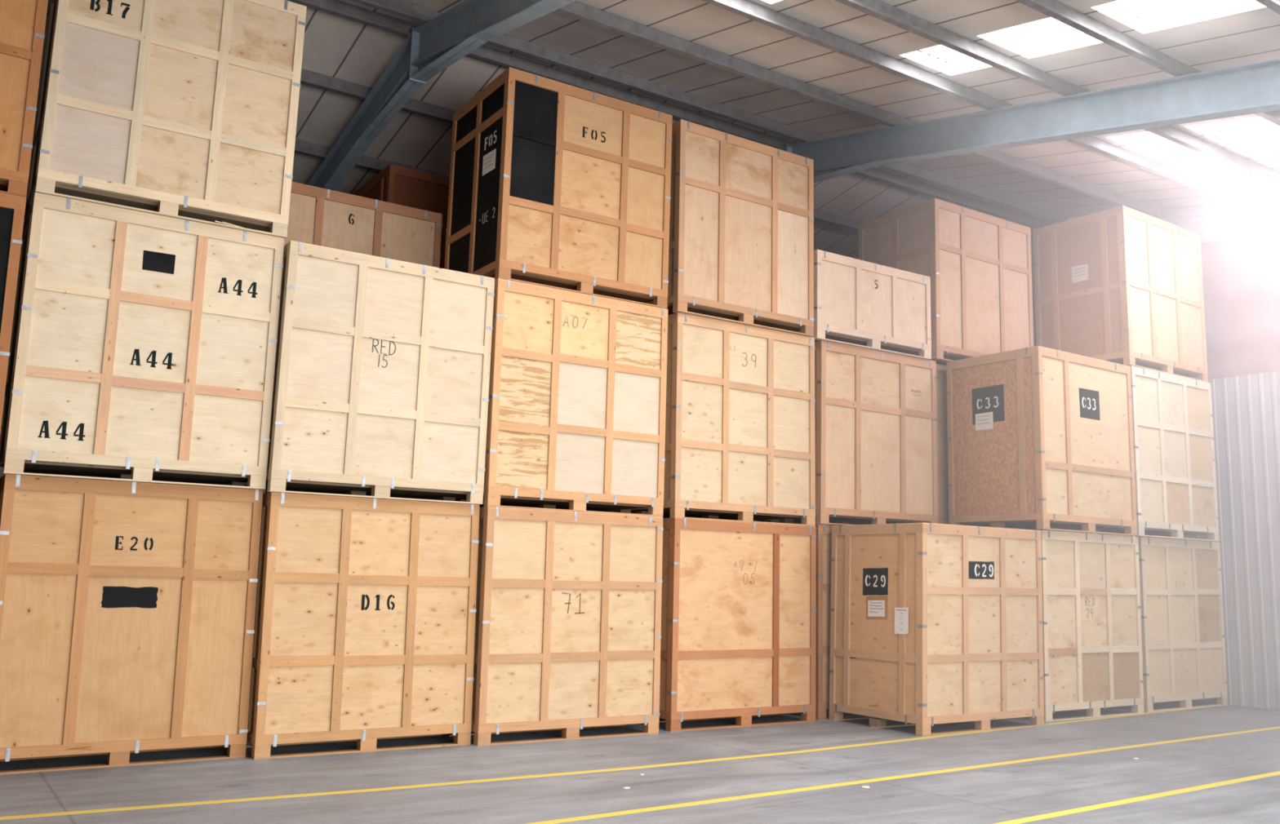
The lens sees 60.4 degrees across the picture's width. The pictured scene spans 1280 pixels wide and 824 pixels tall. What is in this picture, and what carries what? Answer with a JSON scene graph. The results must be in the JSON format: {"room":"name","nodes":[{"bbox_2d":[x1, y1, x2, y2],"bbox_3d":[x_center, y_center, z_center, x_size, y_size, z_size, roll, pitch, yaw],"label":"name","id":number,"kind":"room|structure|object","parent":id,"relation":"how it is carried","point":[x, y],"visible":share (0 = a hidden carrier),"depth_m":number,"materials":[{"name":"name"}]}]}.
{"room":"storage warehouse","nodes":[
{"label":"storage warehouse","id":0,"kind":"room"},
{"bbox_2d":[23,475,670,518],"bbox_3d":[-7.086,1.008,19.107,24.500,6.670,0.200,7,-10,-33],"label":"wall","id":1,"kind":"structure","parent":0,"point":[24,475],"depth_m":18.54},
{"bbox_2d":[0,701,1279,823],"bbox_3d":[-0.484,3.121,8.900,25.300,0.200,24.100,7,-10,-33],"label":"floor","id":2,"kind":"structure","parent":0,"point":[997,794],"depth_m":9.26,"materials":[{"name":"concrete"}]},
{"bbox_2d":[0,474,262,775],"bbox_3d":[-4.768,1.874,10.010,2.096,2.390,1.497,7,-10,-34],"label":"crate","id":3,"kind":"object","parent":2,"relation":"on","point":[127,609],"visible":1,"depth_m":9.39,"materials":[{"name":"brown wood"}]},
{"bbox_2d":[0,192,284,489],"bbox_3d":[-4.675,-0.495,10.289,2.098,2.382,1.497,7,-10,-33],"label":"crate","id":4,"kind":"object","parent":3,"relation":"on","point":[143,345],"visible":0.97,"depth_m":9.66,"materials":[{"name":"brown wood"}]},
{"bbox_2d":[23,0,306,239],"bbox_3d":[-4.575,-2.833,10.618,2.125,2.342,1.497,7,-10,-33],"label":"crate","id":5,"kind":"object","parent":4,"relation":"on","point":[182,109],"visible":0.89,"depth_m":10.00,"materials":[{"name":"brown wood"}]},
{"bbox_2d":[222,221,242,227],"bbox_3d":[-3.719,-1.716,10.160,0.014,0.008,0.300,-6,-11,40],"label":"wood splinter","id":6,"kind":"object","parent":5,"relation":"in","point":[222,221],"visible":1,"depth_m":10.11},
{"bbox_2d":[246,492,479,759],"bbox_3d":[-2.926,2.087,11.059,2.102,2.364,1.497,7,-10,-33],"label":"crate","id":7,"kind":"object","parent":2,"relation":"on","point":[364,628],"visible":0.92,"depth_m":10.40,"materials":[{"name":"brown wood"}]},
{"bbox_2d":[241,240,494,505],"bbox_3d":[-2.846,-0.260,11.352,2.147,2.366,1.497,7,-10,-33],"label":"crate","id":8,"kind":"object","parent":7,"relation":"on","point":[381,380],"visible":0.88,"depth_m":10.71,"materials":[{"name":"brown wood"}]},
{"bbox_2d":[306,0,577,191],"bbox_3d":[-0.577,-0.992,9.383,0.200,8.070,23.500,7,-10,-33],"label":"rafter","id":9,"kind":"object","parent":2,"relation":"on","point":[435,45],"visible":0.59,"depth_m":12.98,"materials":[{"name":"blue metal"}]},
{"bbox_2d":[38,78,449,177],"bbox_3d":[-4.418,-3.676,15.631,24.130,0.190,0.144,7,-10,-33],"label":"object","id":10,"kind":"structure","parent":9,"relation":"on","point":[302,147],"depth_m":15.83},
{"bbox_2d":[46,0,862,231],"bbox_3d":[-3.536,-4.158,14.384,24.130,0.190,0.144,7,-10,-33],"label":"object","id":11,"kind":"structure","parent":9,"relation":"on","point":[308,77],"depth_m":14.67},
{"bbox_2d":[288,0,1043,228],"bbox_3d":[-2.738,-4.594,13.257,24.130,0.190,0.144,7,-10,-33],"label":"roof purlin","id":12,"kind":"structure","parent":9,"relation":"on","point":[337,7],"depth_m":15.01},
{"bbox_2d":[350,0,1067,222],"bbox_3d":[-2.461,-4.609,12.839,24.130,0.190,0.144,7,-10,-33],"label":"roof purlin","id":13,"kind":"structure","parent":9,"relation":"on","point":[398,7],"depth_m":14.83,"materials":[{"name":"grey metal"}]},
{"bbox_2d":[555,0,1162,217],"bbox_3d":[-1.511,-4.457,11.373,24.130,0.190,0.144,7,-10,-33],"label":"roof purlin","id":14,"kind":"structure","parent":9,"relation":"on","point":[584,12],"depth_m":13.61,"materials":[{"name":"grey metal"}]},
{"bbox_2d":[701,0,1261,211],"bbox_3d":[-0.655,-4.319,10.051,24.130,0.190,0.144,7,-10,-33],"label":"roof purlin","id":15,"kind":"structure","parent":9,"relation":"on","point":[745,8],"depth_m":12.61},
{"bbox_2d":[834,0,1279,186],"bbox_3d":[-0.075,-4.226,9.156,24.130,0.190,0.144,7,-10,-33],"label":"roof purlin","id":16,"kind":"structure","parent":9,"relation":"on","point":[880,10],"depth_m":11.82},
{"bbox_2d":[1015,0,1279,126],"bbox_3d":[0.638,-4.112,8.056,24.130,0.190,0.144,7,-10,-33],"label":"roof purlin","id":17,"kind":"structure","parent":9,"relation":"on","point":[1058,11],"depth_m":10.63,"materials":[{"name":"grey metal"}]},
{"bbox_2d":[1255,0,1279,14],"bbox_3d":[1.472,-3.978,6.768,24.130,0.190,0.144,7,-10,-33],"label":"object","id":18,"kind":"structure","parent":9,"relation":"on","point":[1274,5],"depth_m":9.24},
{"bbox_2d":[445,506,663,746],"bbox_3d":[-1.067,2.299,12.123,2.145,2.346,1.497,7,-10,-32],"label":"crate","id":19,"kind":"object","parent":2,"relation":"on","point":[568,617],"visible":0.86,"depth_m":11.46,"materials":[{"name":"brown wood"}]},
{"bbox_2d":[431,278,667,516],"bbox_3d":[-1.014,-0.035,12.494,2.161,2.382,1.497,7,-10,-33],"label":"crate","id":20,"kind":"object","parent":19,"relation":"on","point":[576,412],"visible":0.81,"depth_m":11.85,"materials":[{"name":"brown wood"}]},
{"bbox_2d":[444,66,672,308],"bbox_3d":[-0.949,-2.369,12.837,2.149,2.338,1.500,7,-10,-32],"label":"crate","id":21,"kind":"object","parent":20,"relation":"on","point":[556,184],"visible":0.96,"depth_m":12.21,"materials":[{"name":"brown wood"}]},
{"bbox_2d":[0,705,1226,820],"bbox_3d":[-0.707,3.125,9.654,23.155,0.002,0.665,7,-10,-34],"label":"floor line","id":22,"kind":"object","parent":2,"relation":"on","point":[967,733],"depth_m":9.04,"materials":[{"name":"yellow paint"}]},
{"bbox_2d":[658,518,816,732],"bbox_3d":[0.844,2.539,13.431,2.142,2.346,1.497,7,-10,-33],"label":"crate","id":23,"kind":"object","parent":2,"relation":"on","point":[738,638],"visible":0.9,"depth_m":12.75,"materials":[{"name":"brown wood"}]},
{"bbox_2d":[605,312,815,526],"bbox_3d":[0.897,0.206,13.837,2.153,2.388,1.497,7,-10,-33],"label":"crate","id":24,"kind":"object","parent":23,"relation":"on","point":[740,415],"visible":0.86,"depth_m":13.17,"materials":[{"name":"brown wood"}]},
{"bbox_2d":[650,119,813,337],"bbox_3d":[0.928,-2.144,14.110,2.138,2.340,1.497,7,-10,-33],"label":"crate","id":25,"kind":"object","parent":24,"relation":"on","point":[741,246],"visible":0.68,"depth_m":13.44,"materials":[{"name":"brown wood"}]},
{"bbox_2d":[815,524,863,719],"bbox_3d":[2.673,2.765,14.790,2.134,2.384,1.497,7,-10,-33],"label":"crate","id":26,"kind":"object","parent":2,"relation":"on","point":[824,532],"visible":0.16,"depth_m":13.66,"materials":[{"name":"brown wood"}]},
{"bbox_2d":[753,340,937,525],"bbox_3d":[2.774,0.425,15.121,2.154,2.344,1.497,7,-10,-33],"label":"crate","id":27,"kind":"object","parent":26,"relation":"on","point":[876,420],"visible":0.77,"depth_m":14.47,"materials":[{"name":"brown wood"}]},
{"bbox_2d":[795,249,931,359],"bbox_3d":[2.735,-1.332,15.266,2.128,1.170,1.497,7,-10,-33],"label":"crate","id":28,"kind":"object","parent":27,"relation":"on","point":[858,303],"visible":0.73,"depth_m":14.63,"materials":[{"name":"brown wood"}]},
{"bbox_2d":[525,726,1279,823],"bbox_3d":[0.282,2.930,8.187,23.169,0.002,0.090,7,-10,-36],"label":"floor line","id":29,"kind":"object","parent":2,"relation":"on","point":[628,812],"depth_m":9.28,"materials":[{"name":"yellow paint"}]},
{"bbox_2d":[829,523,1044,736],"bbox_3d":[3.654,2.617,13.572,2.186,2.366,1.500,7,-10,-33],"label":"crate","id":30,"kind":"object","parent":2,"relation":"on","point":[931,624],"visible":1,"depth_m":12.96,"materials":[{"name":"brown wood"}]},
{"bbox_2d":[1040,530,1143,722],"bbox_3d":[5.574,2.878,15.108,2.168,2.390,1.497,7,-10,-33],"label":"crate","id":31,"kind":"object","parent":2,"relation":"on","point":[1092,638],"visible":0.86,"depth_m":14.48,"materials":[{"name":"brown wood"}]},
{"bbox_2d":[946,346,1137,536],"bbox_3d":[5.573,0.497,15.301,2.123,2.374,1.500,7,-10,-34],"label":"crate","id":32,"kind":"object","parent":31,"relation":"on","point":[1039,438],"visible":0.96,"depth_m":14.70,"materials":[{"name":"brown wood"}]},
{"bbox_2d":[993,771,1279,823],"bbox_3d":[1.203,2.750,6.826,23.174,0.002,0.107,8,-10,-36],"label":"floor line","id":33,"kind":"object","parent":2,"relation":"on","point":[1269,775],"depth_m":8.81,"materials":[{"name":"yellow paint"}]},
{"bbox_2d":[1137,537,1227,712],"bbox_3d":[7.425,3.118,16.434,2.134,2.394,1.497,7,-10,-34],"label":"crate","id":34,"kind":"object","parent":2,"relation":"on","point":[1184,659],"visible":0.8,"depth_m":15.81,"materials":[{"name":"brown wood"}]},
{"bbox_2d":[1053,365,1219,542],"bbox_3d":[7.353,0.712,16.547,2.126,2.392,1.497,7,-10,-34],"label":"crate","id":35,"kind":"object","parent":34,"relation":"on","point":[1175,461],"visible":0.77,"depth_m":15.94,"materials":[{"name":"brown wood"}]},
{"bbox_2d":[1032,205,1208,382],"bbox_3d":[7.349,-1.633,16.855,2.142,2.334,1.500,7,-10,-35],"label":"crate","id":36,"kind":"object","parent":35,"relation":"on","point":[1122,285],"visible":0.89,"depth_m":16.24,"materials":[{"name":"brown wood"}]},
{"bbox_3d":[-6.516,1.656,8.720,2.138,2.360,1.497,7,-10,-33],"label":"crate","id":37,"kind":"object","parent":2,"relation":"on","visible":0},
{"bbox_2d":[0,192,26,434],"bbox_3d":[-6.460,-0.670,9.066,2.138,2.344,1.497,7,-10,-33],"label":"crate","id":38,"kind":"object","parent":37,"relation":"on","point":[12,207],"visible":1,"depth_m":9.09,"materials":[{"name":"brown wood"}]},
{"bbox_2d":[0,0,48,196],"bbox_3d":[-6.405,-2.997,9.412,2.138,2.360,1.497,7,-10,-33],"label":"crate","id":39,"kind":"object","parent":38,"relation":"on","point":[22,22],"visible":0.83,"depth_m":9.28,"materials":[{"name":"brown wood"}]},
{"bbox_3d":[4.399,3.015,16.170,2.124,2.377,1.493,7,-10,-33],"label":"crate","id":40,"kind":"object","parent":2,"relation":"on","visible":0},
{"bbox_2d":[936,364,1025,529],"bbox_3d":[4.448,0.655,16.514,2.124,2.388,1.497,7,-10,-33],"label":"crate","id":41,"kind":"object","parent":40,"relation":"on","point":[941,371],"visible":0.06,"depth_m":15.55,"materials":[{"name":"brown wood"}]},
{"bbox_2d":[858,198,1033,365],"bbox_3d":[4.621,-1.703,16.637,2.177,2.320,1.497,7,-10,-34],"label":"crate","id":42,"kind":"object","parent":41,"relation":"on","point":[978,265],"visible":0.62,"depth_m":16.00,"materials":[{"name":"brown wood"}]},
{"bbox_3d":[-3.764,2.275,12.447,2.130,2.362,1.490,7,-10,-33],"label":"crate","id":43,"kind":"object","parent":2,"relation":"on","visible":0},
{"bbox_2d":[208,486,410,501],"bbox_3d":[-3.709,-0.064,12.795,2.130,2.362,1.490,7,-10,-33],"label":"crate","id":44,"kind":"object","parent":43,"relation":"on","point":[209,486],"visible":0.02,"depth_m":11.84,"materials":[{"name":"brown wood"}]},
{"bbox_2d":[284,181,442,267],"bbox_3d":[-3.663,-1.813,13.054,2.134,1.170,1.497,7,-10,-33],"label":"crate","id":45,"kind":"object","parent":44,"relation":"on","point":[318,216],"visible":0.43,"depth_m":12.56,"materials":[{"name":"brown wood"}]},
{"bbox_3d":[-3.029,2.693,15.124,2.130,2.357,1.490,7,-10,-33],"label":"crate","id":46,"kind":"object","parent":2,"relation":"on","visible":0},
{"bbox_3d":[-2.974,0.359,15.471,2.130,2.357,1.490,7,-10,-33],"label":"crate","id":47,"kind":"object","parent":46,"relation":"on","visible":0},
{"bbox_2d":[352,164,449,268],"bbox_3d":[-2.918,-1.980,15.819,2.130,2.367,1.490,7,-10,-33],"label":"crate","id":48,"kind":"object","parent":47,"relation":"on","point":[396,184],"visible":0.05,"depth_m":15.04,"materials":[{"name":"brown wood"}]},
{"bbox_2d":[32,0,1279,259],"bbox_3d":[-0.407,-3.604,9.844,24.500,3.120,23.500,7,-10,-33],"label":"ceiling","id":49,"kind":"structure","parent":0,"point":[1231,33],"depth_m":13.67,"materials":[{"name":"white metal"}]},
{"bbox_2d":[920,44,973,63],"bbox_3d":[3.471,-4.062,12.201,0.850,0.180,0.800,7,-10,-33],"label":"window","id":50,"kind":"structure","parent":49,"relation":"attached to","point":[944,53],"depth_m":12.50,"materials":[{"name":"white glass"}]},
{"bbox_2d":[781,57,1279,182],"bbox_3d":[4.304,-0.396,12.606,0.200,8.070,23.500,7,-10,-33],"label":"rafter","id":51,"kind":"object","parent":49,"relation":"attached to","point":[1251,88],"visible":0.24,"depth_m":12.40,"materials":[{"name":"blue metal"}]},
{"bbox_2d":[997,17,1084,45],"bbox_3d":[4.129,-3.957,11.186,0.850,0.232,1.060,7,-10,-33],"label":"window","id":52,"kind":"structure","parent":49,"relation":"attached to","point":[1047,29],"depth_m":11.44,"materials":[{"name":"white glass"}]},
{"bbox_2d":[1127,131,1166,142],"bbox_3d":[6.680,-3.671,14.320,0.880,0.180,0.800,7,-10,-33],"label":"window","id":53,"kind":"structure","parent":49,"relation":"attached to","point":[1147,136],"depth_m":14.66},
{"bbox_2d":[1111,0,1227,19],"bbox_3d":[4.905,-3.832,9.988,0.850,0.270,1.250,7,-10,-33],"label":"window","id":54,"kind":"structure","parent":49,"relation":"attached to","point":[1144,9],"depth_m":10.41,"materials":[{"name":"white glass"}]},
{"bbox_2d":[1205,116,1277,132],"bbox_3d":[7.337,-3.565,13.305,0.880,0.232,1.060,7,-10,-33],"label":"window","id":55,"kind":"structure","parent":49,"relation":"attached to","point":[1253,122],"depth_m":13.60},
{"bbox_2d":[1238,178,1271,183],"bbox_3d":[8.926,-3.396,15.803,0.850,0.180,0.800,7,-10,-33],"label":"window","id":56,"kind":"structure","parent":49,"relation":"attached to","point":[1263,181],"depth_m":16.12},
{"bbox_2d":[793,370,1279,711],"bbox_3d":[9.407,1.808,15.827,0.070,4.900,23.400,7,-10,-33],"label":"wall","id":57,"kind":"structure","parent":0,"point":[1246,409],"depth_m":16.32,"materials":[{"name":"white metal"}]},
{"bbox_2d":[1031,203,1279,380],"bbox_3d":[9.648,-2.083,16.445,0.104,3.687,23.500,7,-10,-33],"label":"wall","id":58,"kind":"structure","parent":0,"point":[1241,282],"depth_m":16.96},
{"bbox_3d":[-10.720,-2.329,2.698,0.200,8.270,23.500,7,-10,-33],"label":"wall","id":59,"kind":"structure","parent":0,"visible":0},
{"bbox_2d":[917,0,1275,184],"bbox_3d":[-0.317,-3.861,9.939,25.300,3.180,24.100,7,-10,-33],"label":"skylight","id":60,"kind":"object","parent":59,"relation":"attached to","point":[1112,3],"depth_m":12.19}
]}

